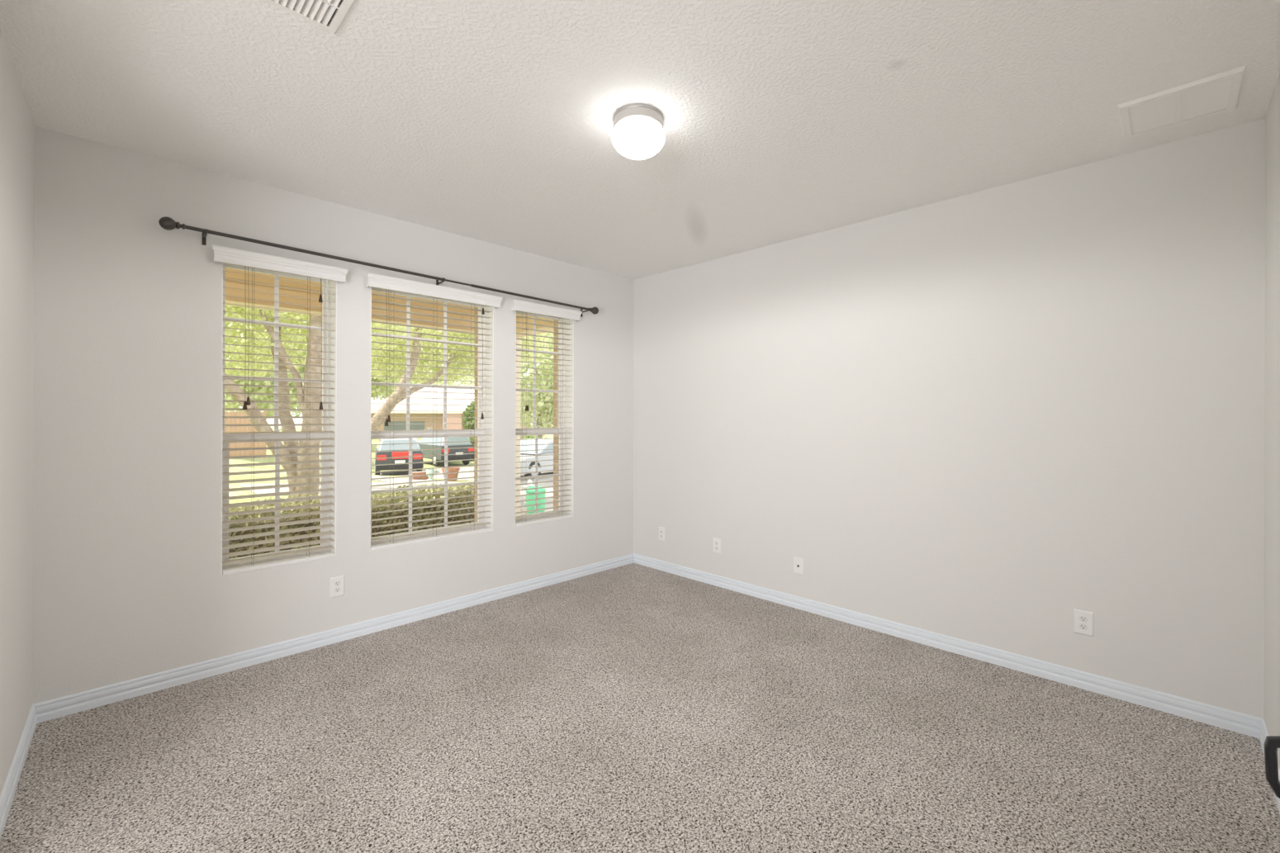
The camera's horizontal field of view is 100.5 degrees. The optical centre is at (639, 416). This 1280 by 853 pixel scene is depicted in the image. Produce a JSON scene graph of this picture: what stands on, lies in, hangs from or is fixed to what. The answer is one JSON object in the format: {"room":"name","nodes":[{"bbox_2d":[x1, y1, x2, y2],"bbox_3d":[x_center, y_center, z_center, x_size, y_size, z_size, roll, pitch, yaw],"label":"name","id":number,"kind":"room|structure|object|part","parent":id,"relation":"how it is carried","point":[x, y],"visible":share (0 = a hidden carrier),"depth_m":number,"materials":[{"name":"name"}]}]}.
{"room":"empty bedroom","nodes":[
{"label":"empty bedroom","id":0,"kind":"room"},
{"bbox_2d":[0,28,33,796],"bbox_3d":[-1.394,0.039,0.897,0.150,2.600,4.095,0,0,-44],"label":"wall","id":1,"kind":"structure","parent":0,"point":[16,125],"depth_m":1.96,"materials":[{"name":"white paint"}]},
{"bbox_2d":[0,704,37,839],"bbox_3d":[-2.259,1.295,1.923,0.014,0.083,1.100,0,0,-44],"label":"baseboard","id":2,"kind":"structure","parent":1,"relation":"attached to","point":[9,789],"depth_m":1.94,"materials":[{"name":"white wood"}]},
{"bbox_2d":[32,125,634,704],"bbox_3d":[-1.352,0.039,3.719,0.160,2.600,3.805,0,0,45],"label":"wall","id":3,"kind":"structure","parent":0,"point":[129,584],"depth_m":2.71,"materials":[{"name":"white paint"}]},
{"bbox_2d":[221,262,336,576],"bbox_3d":[-2.057,-0.014,3.032,0.183,1.697,0.540,0,0,45],"label":"window","id":4,"kind":"structure","parent":3,"relation":"in","point":[333,298],"depth_m":3.14,"materials":[{"name":"white plastic"}]},
{"bbox_3d":[-2.106,-0.346,3.083,0.026,0.974,0.504,0,0,45],"label":"sash","id":5,"kind":"part","parent":4,"relation":"part of","materials":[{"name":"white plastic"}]},
{"bbox_3d":[-2.087,0.456,3.061,0.026,0.721,0.504,0,0,45],"label":"sash","id":6,"kind":"part","parent":4,"relation":"part of","materials":[{"name":"white plastic"}]},
{"bbox_2d":[212,244,348,575],"bbox_3d":[-1.995,-0.020,2.969,0.126,1.702,0.632,0,0,45],"label":"window blind","id":7,"kind":"object","parent":4,"relation":"attached to","point":[220,253],"visible":0.92,"depth_m":2.96,"materials":[{"name":"white plastic"}]},
{"bbox_3d":[-2.115,-0.453,2.853,0.011,0.750,0.003,0,0,45],"label":"lift cord","id":8,"kind":"part","parent":7,"relation":"part of","materials":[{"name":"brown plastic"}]},
{"bbox_3d":[-2.111,-0.006,2.903,0.057,1.643,0.002,0,0,45],"label":"ladder cord","id":9,"kind":"part","parent":7,"relation":"part of","materials":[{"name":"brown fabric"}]},
{"bbox_3d":[-2.009,0.820,2.983,0.054,0.021,0.528,0,0,45],"label":"rail","id":10,"kind":"part","parent":7,"relation":"part of","materials":[{"name":"white plastic"}]},
{"bbox_3d":[-1.924,-0.006,3.089,0.057,1.643,0.002,0,0,45],"label":"ladder cord","id":11,"kind":"part","parent":7,"relation":"part of","materials":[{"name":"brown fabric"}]},
{"bbox_3d":[-1.861,-0.455,3.107,0.011,0.745,0.003,0,0,45],"label":"tilt cord","id":12,"kind":"part","parent":7,"relation":"part of","materials":[{"name":"brown fabric"}]},
{"bbox_2d":[33,553,633,723],"bbox_3d":[-1.347,1.298,3.604,0.014,0.083,3.655,0,0,45],"label":"baseboard","id":13,"kind":"structure","parent":3,"relation":"attached to","point":[47,710],"depth_m":2.96,"materials":[{"name":"white wood"}]},
{"bbox_2d":[329,575,344,597],"bbox_3d":[-1.796,1.010,3.158,0.009,0.117,0.076,0,0,45],"label":"wall outlet","id":14,"kind":"object","parent":3,"relation":"attached to","point":[336,584],"visible":1,"depth_m":3.15,"materials":[{"name":"white plastic"}]},
{"bbox_2d":[334,587,340,592],"bbox_3d":[-1.794,1.030,3.156,0.003,0.025,0.033,0,0,45],"label":"receptacle","id":15,"kind":"object","parent":14,"relation":"attached to","point":[336,590],"depth_m":3.15,"materials":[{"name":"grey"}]},
{"bbox_2d":[334,581,340,586],"bbox_3d":[-1.794,0.991,3.156,0.003,0.025,0.033,0,0,45],"label":"receptacle","id":16,"kind":"object","parent":14,"relation":"attached to","point":[336,583],"depth_m":3.15,"materials":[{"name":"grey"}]},
{"bbox_2d":[158,216,598,317],"bbox_3d":[-1.344,-0.898,3.533,0.112,0.120,2.752,0,0,45],"label":"curtain rod","id":17,"kind":"object","parent":3,"relation":"attached to","point":[167,223],"visible":0.94,"depth_m":3.05,"materials":[{"name":"brown metal"}]},
{"bbox_2d":[369,286,493,551],"bbox_3d":[-1.434,-0.012,3.656,0.183,1.697,0.844,0,0,45],"label":"window","id":18,"kind":"structure","parent":3,"relation":"in","point":[488,392],"depth_m":3.85,"materials":[{"name":"white plastic"}]},
{"bbox_3d":[-1.484,-0.344,3.706,0.026,0.974,0.808,0,0,45],"label":"sash","id":19,"kind":"part","parent":18,"relation":"part of","materials":[{"name":"white plastic"}]},
{"bbox_3d":[-1.464,0.458,3.684,0.026,0.721,0.808,0,0,45],"label":"sash","id":20,"kind":"part","parent":18,"relation":"part of","materials":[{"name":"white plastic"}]},
{"bbox_2d":[365,272,502,550],"bbox_3d":[-1.371,-0.019,3.594,0.126,1.702,0.921,0,0,45],"label":"window blind","id":21,"kind":"object","parent":18,"relation":"attached to","point":[375,281],"visible":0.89,"depth_m":3.57,"materials":[{"name":"white plastic"}]},
{"bbox_3d":[-1.602,-0.404,3.366,0.011,0.845,0.003,0,0,45],"label":"lift cord","id":22,"kind":"part","parent":21,"relation":"part of","materials":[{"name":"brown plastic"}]},
{"bbox_3d":[-1.592,-0.416,3.376,0.011,0.820,0.003,0,0,45],"label":"lift cord","id":23,"kind":"part","parent":21,"relation":"part of","materials":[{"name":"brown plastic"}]},
{"bbox_3d":[-1.593,-0.005,3.421,0.057,1.643,0.002,0,0,45],"label":"ladder cord","id":24,"kind":"part","parent":21,"relation":"part of","materials":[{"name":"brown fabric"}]},
{"bbox_3d":[-1.387,0.822,3.606,0.054,0.021,0.832,0,0,45],"label":"rail","id":25,"kind":"part","parent":21,"relation":"part of","materials":[{"name":"white plastic"}]},
{"bbox_3d":[-1.394,-0.004,3.620,0.057,1.643,0.002,0,0,45],"label":"ladder cord","id":26,"kind":"part","parent":21,"relation":"part of","materials":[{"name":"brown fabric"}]},
{"bbox_3d":[-1.199,-0.004,3.815,0.057,1.643,0.002,0,0,45],"label":"ladder cord","id":27,"kind":"part","parent":21,"relation":"part of","materials":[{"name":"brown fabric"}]},
{"bbox_3d":[-1.136,-0.423,3.833,0.011,0.803,0.003,0,0,45],"label":"tilt cord","id":28,"kind":"part","parent":21,"relation":"part of","materials":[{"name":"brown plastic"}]},
{"bbox_2d":[515,310,573,526],"bbox_3d":[-0.811,-0.011,4.280,0.183,1.697,0.554,0,0,45],"label":"window","id":29,"kind":"structure","parent":3,"relation":"in","point":[567,423],"depth_m":4.44,"materials":[{"name":"white plastic"}]},
{"bbox_3d":[-0.860,-0.342,4.330,0.026,0.974,0.518,0,0,45],"label":"sash","id":30,"kind":"part","parent":29,"relation":"part of","materials":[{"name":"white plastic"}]},
{"bbox_3d":[-0.841,0.459,4.308,0.026,0.721,0.518,0,0,45],"label":"sash","id":31,"kind":"part","parent":29,"relation":"part of","materials":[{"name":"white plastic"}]},
{"bbox_2d":[511,298,582,526],"bbox_3d":[-0.752,-0.017,4.213,0.126,1.702,0.643,0,0,45],"label":"window blind","id":32,"kind":"object","parent":29,"relation":"attached to","point":[519,305],"visible":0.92,"depth_m":4.21,"materials":[{"name":"white plastic"}]},
{"bbox_3d":[-0.895,-0.003,4.120,0.056,1.643,0.002,0,0,45],"label":"ladder cord","id":33,"kind":"part","parent":32,"relation":"part of","materials":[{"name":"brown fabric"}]},
{"bbox_3d":[-0.875,-0.454,4.093,0.011,0.740,0.003,0,0,45],"label":"lift cord","id":34,"kind":"part","parent":32,"relation":"part of","materials":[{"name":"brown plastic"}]},
{"bbox_3d":[-0.866,-0.454,4.103,0.011,0.740,0.003,0,0,45],"label":"lift cord","id":35,"kind":"part","parent":32,"relation":"part of","materials":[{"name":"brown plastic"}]},
{"bbox_3d":[-0.763,0.824,4.230,0.054,0.021,0.542,0,0,45],"label":"rail","id":36,"kind":"part","parent":32,"relation":"part of","materials":[{"name":"white plastic"}]},
{"bbox_3d":[-0.651,-0.002,4.364,0.057,1.643,0.002,0,0,45],"label":"ladder cord","id":37,"kind":"part","parent":32,"relation":"part of","materials":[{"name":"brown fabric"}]},
{"bbox_2d":[474,307,558,521],"bbox_3d":[-1.943,0.338,3.322,0.115,3.200,5.500,0,0,45],"label":"wall","id":38,"kind":"structure","parent":0,"point":[556,324],"depth_m":4.56,"materials":[{"name":"white paint"}]},
{"bbox_2d":[0,563,1279,852],"bbox_3d":[-0.054,1.418,2.135,4.240,0.150,4.205,0,0,45],"label":"floor","id":39,"kind":"structure","parent":0,"point":[632,708],"depth_m":2.12,"materials":[{"name":"carpet"}]},
{"bbox_2d":[0,0,1279,279],"bbox_3d":[-0.032,-1.357,2.227,4.350,0.200,4.355,0,0,45],"label":"ceiling","id":40,"kind":"structure","parent":0,"point":[491,121],"depth_m":2.10,"materials":[{"name":"white paint"}]},
{"bbox_2d":[261,0,355,33],"bbox_3d":[-0.999,-1.254,1.493,0.360,0.014,0.360,0,0,45],"label":"ceiling vent","id":41,"kind":"object","parent":40,"relation":"in","point":[329,15],"visible":1,"depth_m":1.64,"materials":[{"name":"white metal"}]},
{"bbox_2d":[611,104,665,160],"bbox_3d":[-0.007,-1.177,2.242,0.227,0.159,0.227,0,0,45],"label":"ceiling light","id":42,"kind":"object","parent":40,"relation":"attached to","point":[637,134],"visible":1,"depth_m":2.17,"materials":[{"name":"white glass"}]},
{"bbox_2d":[1117,65,1246,139],"bbox_3d":[2.163,-1.244,2.142,0.342,0.014,0.352,0,0,45],"label":"attic access panel","id":43,"kind":"object","parent":40,"relation":"in","point":[1219,93],"visible":1,"depth_m":2.12,"materials":[{"name":"white paint"}]},
{"bbox_2d":[633,118,1265,718],"bbox_3d":[1.333,0.047,3.619,3.780,2.600,0.150,0,0,45],"label":"wall","id":44,"kind":"structure","parent":0,"point":[988,417],"depth_m":2.87,"materials":[{"name":"white paint"}]},
{"bbox_2d":[658,526,665,541],"bbox_3d":[0.191,1.028,4.645,0.076,0.117,0.009,0,0,45],"label":"wall outlet","id":45,"kind":"object","parent":44,"relation":"attached to","point":[661,530],"visible":1,"depth_m":4.64,"materials":[{"name":"white plastic"}]},
{"bbox_2d":[712,537,720,554],"bbox_3d":[0.610,1.027,4.227,0.076,0.117,0.009,0,0,45],"label":"wall outlet","id":46,"kind":"object","parent":44,"relation":"attached to","point":[716,542],"visible":1,"depth_m":4.22,"materials":[{"name":"white plastic"}]},
{"bbox_2d":[793,556,803,575],"bbox_3d":[1.107,1.047,3.726,0.076,0.117,0.014,0,0,45],"label":"cable wall plate","id":47,"kind":"object","parent":44,"relation":"attached to","point":[798,561],"visible":1,"depth_m":3.72,"materials":[{"name":"white plastic"}]},
{"bbox_2d":[633,553,1263,738],"bbox_3d":[1.272,1.305,3.561,3.780,0.083,0.014,0,0,45],"label":"baseboard","id":48,"kind":"structure","parent":44,"relation":"attached to","point":[1243,723],"depth_m":2.87,"materials":[{"name":"white wood"}]},
{"bbox_2d":[1073,608,1093,636],"bbox_3d":[2.199,1.023,2.639,0.076,0.117,0.009,0,0,45],"label":"wall outlet","id":49,"kind":"object","parent":44,"relation":"attached to","point":[1083,620],"visible":1,"depth_m":2.64,"materials":[{"name":"white plastic"}]},
{"bbox_2d":[1079,623,1087,630],"bbox_3d":[2.197,1.043,2.637,0.033,0.025,0.003,0,0,45],"label":"receptacle","id":50,"kind":"object","parent":49,"relation":"attached to","point":[1082,626],"depth_m":2.64,"materials":[{"name":"white plastic"}]},
{"bbox_2d":[1079,616,1087,621],"bbox_3d":[2.197,1.004,2.637,0.033,0.025,0.003,0,0,45],"label":"receptacle","id":51,"kind":"object","parent":49,"relation":"attached to","point":[1082,618],"depth_m":2.64,"materials":[{"name":"white plastic"}]},
{"bbox_2d":[1263,72,1279,770],"bbox_3d":[1.397,0.047,0.903,0.150,2.600,3.901,0,0,45],"label":"wall","id":52,"kind":"structure","parent":0,"point":[1272,389],"depth_m":2.06,"materials":[{"name":"white paint"}]},
{"bbox_2d":[1259,719,1279,814],"bbox_3d":[1.283,1.305,0.908,0.014,0.083,3.751,0,0,45],"label":"baseboard","id":53,"kind":"structure","parent":52,"relation":"attached to","point":[1263,732],"depth_m":2.15,"materials":[{"name":"white wood"}]},
{"bbox_2d":[1263,735,1279,798],"bbox_3d":[1.123,0.324,0.904,0.126,2.020,0.772,0,0,45],"label":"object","id":54,"kind":"structure","parent":52,"relation":"in","point":[1271,745],"depth_m":0.73,"materials":[{"name":"black metal"}]},
{"label":"outside","id":55,"kind":"structure","parent":0,"visible":0},
{"bbox_2d":[237,466,553,511],"bbox_3d":[-2.280,2.105,20.369,19.000,1.000,21.250,0,0,45],"label":"driveway","id":56,"kind":"structure","parent":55,"point":[467,468],"depth_m":15.08,"materials":[{"name":"concrete"}]},
{"bbox_2d":[374,437,423,474],"bbox_3d":[-10.707,1.700,23.498,1.824,1.643,4.415,0,0,-27],"label":"parked car","id":57,"kind":"object","parent":56,"relation":"on","point":[386,441],"visible":0.78,"depth_m":21.66,"materials":[{"name":"grey paint"}]},
{"bbox_2d":[376,455,386,460],"bbox_3d":[-10.346,1.654,21.324,0.342,0.210,0.095,0,0,-27],"label":"tail light","id":58,"kind":"object","parent":57,"relation":"attached to","point":[377,456],"depth_m":21.29,"materials":[{"name":"red plastic"}]},
{"bbox_3d":[-9.689,1.584,21.634,0.720,0.280,0.120,0,0,-27],"label":"tailgate panel","id":59,"kind":"part","parent":57,"relation":"part of","materials":[{"name":"red"}]},
{"bbox_3d":[-9.712,1.841,21.547,0.380,0.128,0.035,0,0,-27],"label":"licence plate","id":60,"kind":"part","parent":57,"relation":"part of","materials":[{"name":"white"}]},
{"bbox_2d":[412,454,421,459],"bbox_3d":[-9.159,1.657,21.930,0.342,0.210,0.095,0,0,-27],"label":"tail light","id":61,"kind":"object","parent":57,"relation":"attached to","point":[414,457],"depth_m":21.88,"materials":[{"name":"red plastic"}]},
{"bbox_2d":[407,470,428,479],"bbox_3d":[-7.387,1.995,17.874,0.360,0.270,0.640,0,0,45],"label":"trough","id":62,"kind":"object","parent":56,"relation":"on","point":[424,472],"visible":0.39,"depth_m":17.74,"materials":[{"name":"ceramic"}]},
{"bbox_2d":[426,469,435,480],"bbox_3d":[-6.672,1.859,16.962,0.280,0.405,0.280,0,0,45],"label":"urn","id":63,"kind":"object","parent":56,"relation":"on","point":[428,471],"visible":0.65,"depth_m":16.87,"materials":[{"name":"ceramic"}]},
{"bbox_2d":[473,438,553,476],"bbox_3d":[-3.448,1.426,18.501,1.824,1.265,4.515,0,0,30],"label":"parked car","id":64,"kind":"object","parent":56,"relation":"on","point":[547,442],"visible":0.23,"depth_m":17.42,"materials":[{"name":"grey paint"}]},
{"bbox_2d":[521,478,535,503],"bbox_3d":[-2.079,1.418,10.027,0.320,0.470,0.320,0,0,45],"label":"ornament","id":65,"kind":"object","parent":56,"relation":"on","point":[529,481],"visible":0.4,"depth_m":9.99,"materials":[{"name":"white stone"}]},
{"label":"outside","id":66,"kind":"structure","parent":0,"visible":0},
{"bbox_2d":[228,424,553,518],"bbox_3d":[-24.925,2.054,43.877,89.730,1.000,100.000,0,0,45],"label":"ground","id":67,"kind":"structure","parent":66,"point":[241,461],"depth_m":18.91,"materials":[{"name":"green plant"}]},
{"bbox_2d":[224,410,266,459],"bbox_3d":[-17.350,0.700,17.088,0.120,1.850,8.890,0,0,45],"label":"fence","id":68,"kind":"object","parent":67,"relation":"on","point":[227,421],"visible":0.2,"depth_m":19.66,"materials":[{"name":"beige wood"}]},
{"bbox_3d":[-14.251,0.709,20.211,0.090,1.850,0.090,0,0,45],"label":"post","id":69,"kind":"part","parent":68,"relation":"part of","materials":[{"name":"beige wood"}]},
{"bbox_2d":[224,310,308,416],"bbox_3d":[-19.033,-2.458,25.531,5.147,8.978,7.376,0,0,45],"label":"tree","id":70,"kind":"object","parent":67,"relation":"on","point":[301,368],"visible":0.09,"depth_m":25.03,"materials":[{"name":"green plant"}]},
{"bbox_2d":[224,304,411,514],"bbox_3d":[-5.880,-1.345,7.975,3.436,6.087,5.138,0,0,45],"label":"shade tree","id":71,"kind":"object","parent":67,"relation":"on","point":[228,308],"visible":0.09,"depth_m":8.14,"materials":[{"name":"green plant"}]},
{"bbox_2d":[228,481,474,559],"bbox_3d":[-3.496,1.196,4.886,0.645,0.882,4.364,0,0,45],"label":"hedge","id":72,"kind":"object","parent":67,"relation":"on","point":[378,502],"visible":0.15,"depth_m":5.42,"materials":[{"name":"green plant"}]},
{"bbox_2d":[370,341,406,400],"bbox_3d":[-18.089,-2.693,33.554,5.334,9.377,6.736,0,0,45],"label":"tree","id":73,"kind":"object","parent":67,"relation":"on","point":[373,393],"visible":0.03,"depth_m":33.69,"materials":[{"name":"green plant"}]},
{"bbox_2d":[388,333,474,388],"bbox_3d":[-21.956,-5.041,53.631,7.109,13.418,18.058,0,0,43],"label":"tree","id":74,"kind":"object","parent":67,"relation":"on","point":[471,378],"visible":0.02,"depth_m":55.13,"materials":[{"name":"green plant"}]},
{"bbox_2d":[418,436,474,466],"bbox_3d":[-10.774,1.772,28.947,1.824,1.643,4.415,0,0,-43],"label":"parked car","id":75,"kind":"object","parent":67,"relation":"on","point":[463,444],"visible":0.57,"depth_m":27.56,"materials":[{"name":"grey paint"}]},
{"bbox_2d":[467,447,474,451],"bbox_3d":[-8.854,1.730,27.866,0.342,0.210,0.095,0,0,-43],"label":"tail light","id":76,"kind":"object","parent":75,"relation":"attached to","point":[471,449],"depth_m":27.82,"materials":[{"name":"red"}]},
{"bbox_2d":[441,467,459,481],"bbox_3d":[-6.043,1.859,16.998,0.550,0.440,0.550,0,0,45],"label":"flower pot","id":77,"kind":"object","parent":67,"relation":"on","point":[449,469],"visible":0.73,"depth_m":16.83,"materials":[{"name":"ceramic"}]},
{"bbox_2d":[370,385,532,438],"bbox_3d":[-15.948,-0.450,44.962,12.700,4.300,10.060,0,0,-3],"label":"house","id":78,"kind":"structure","parent":67,"relation":"on","point":[426,404],"depth_m":40.51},
{"bbox_3d":[-17.863,1.035,40.370,3.000,1.320,0.050,0,0,-3],"label":"garage door","id":79,"kind":"part","parent":78,"relation":"part of","materials":[{"name":"grey paint"}]},
{"bbox_2d":[370,322,550,431],"bbox_3d":[-5.298,-1.438,14.494,5.625,6.717,3.847,0,0,-36],"label":"leaning tree","id":80,"kind":"object","parent":67,"relation":"on","point":[380,413],"visible":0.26,"depth_m":14.04,"materials":[{"name":"green plant"}]},
{"bbox_2d":[461,401,474,429],"bbox_3d":[-10.323,0.597,35.635,3.062,3.701,3.198,0,0,45],"label":"tree","id":81,"kind":"object","parent":67,"relation":"on","point":[469,411],"visible":0.14,"depth_m":34.66,"materials":[{"name":"green plant"}]},
{"bbox_2d":[469,436,474,460],"bbox_3d":[-9.900,1.918,31.286,1.524,1.441,1.847,0,0,45],"label":"shrub","id":82,"kind":"object","parent":67,"relation":"on","point":[472,438],"visible":0.06,"depth_m":31.10,"materials":[{"name":"green plant"}]},
{"bbox_2d":[520,507,526,515],"bbox_3d":[-1.831,1.626,7.694,2.350,0.105,1.750,0,0,45],"label":"planting bed","id":83,"kind":"object","parent":67,"relation":"on","point":[521,509],"visible":0.14,"depth_m":8.87,"materials":[{"name":"beige"}]},
{"bbox_2d":[526,485,545,514],"bbox_3d":[-1.682,1.369,8.599,0.320,0.500,0.320,0,0,45],"label":"bin","id":84,"kind":"object","parent":83,"relation":"on","point":[542,490],"visible":0.61,"depth_m":8.48,"materials":[{"name":"green plastic"}]},
{"bbox_3d":[-1.681,1.169,8.599,0.320,0.100,0.320,0,0,45],"label":"lid","id":85,"kind":"part","parent":84,"relation":"part of","materials":[{"name":"green plastic"}]},
{"bbox_2d":[521,435,546,439],"bbox_3d":[-4.524,1.532,22.520,1.632,1.542,1.958,0,0,45],"label":"shrub","id":86,"kind":"object","parent":67,"relation":"on","point":[527,437],"visible":0.02,"depth_m":22.38,"materials":[{"name":"green plant"}]},
{"bbox_2d":[520,331,554,438],"bbox_3d":[-5.440,-1.679,28.356,5.039,8.518,6.240,0,0,45],"label":"tree","id":87,"kind":"object","parent":67,"relation":"on","point":[542,400],"visible":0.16,"depth_m":26.93,"materials":[{"name":"green plant"}]},
{"bbox_3d":[-2.651,1.606,3.884,1.675,0.260,5.300,0,0,45],"label":"floor","id":88,"kind":"structure","parent":67,"relation":"on","visible":0},
{"bbox_2d":[225,267,554,516],"bbox_3d":[-2.690,0.046,3.716,2.250,2.860,5.400,0,0,45],"label":"porch","id":89,"kind":"object","parent":88,"relation":"on","point":[232,276],"visible":0.2,"depth_m":4.85,"materials":[{"name":"beige wood"}]},
{"bbox_3d":[-3.155,-0.893,4.204,0.210,0.016,5.030,0,0,45],"label":"beam trim","id":90,"kind":"part","parent":89,"relation":"part of","materials":[{"name":"beige wood"}]},
{"bbox_3d":[-1.458,0.300,5.905,0.190,2.359,0.190,0,0,45],"label":"post","id":91,"kind":"part","parent":89,"relation":"part of","materials":[{"name":"beige paint"}]},
{"bbox_3d":[-0.912,-0.886,5.366,1.320,0.016,0.215,0,0,45],"label":"beam trim","id":92,"kind":"part","parent":89,"relation":"part of","materials":[{"name":"beige wood"}]}
]}

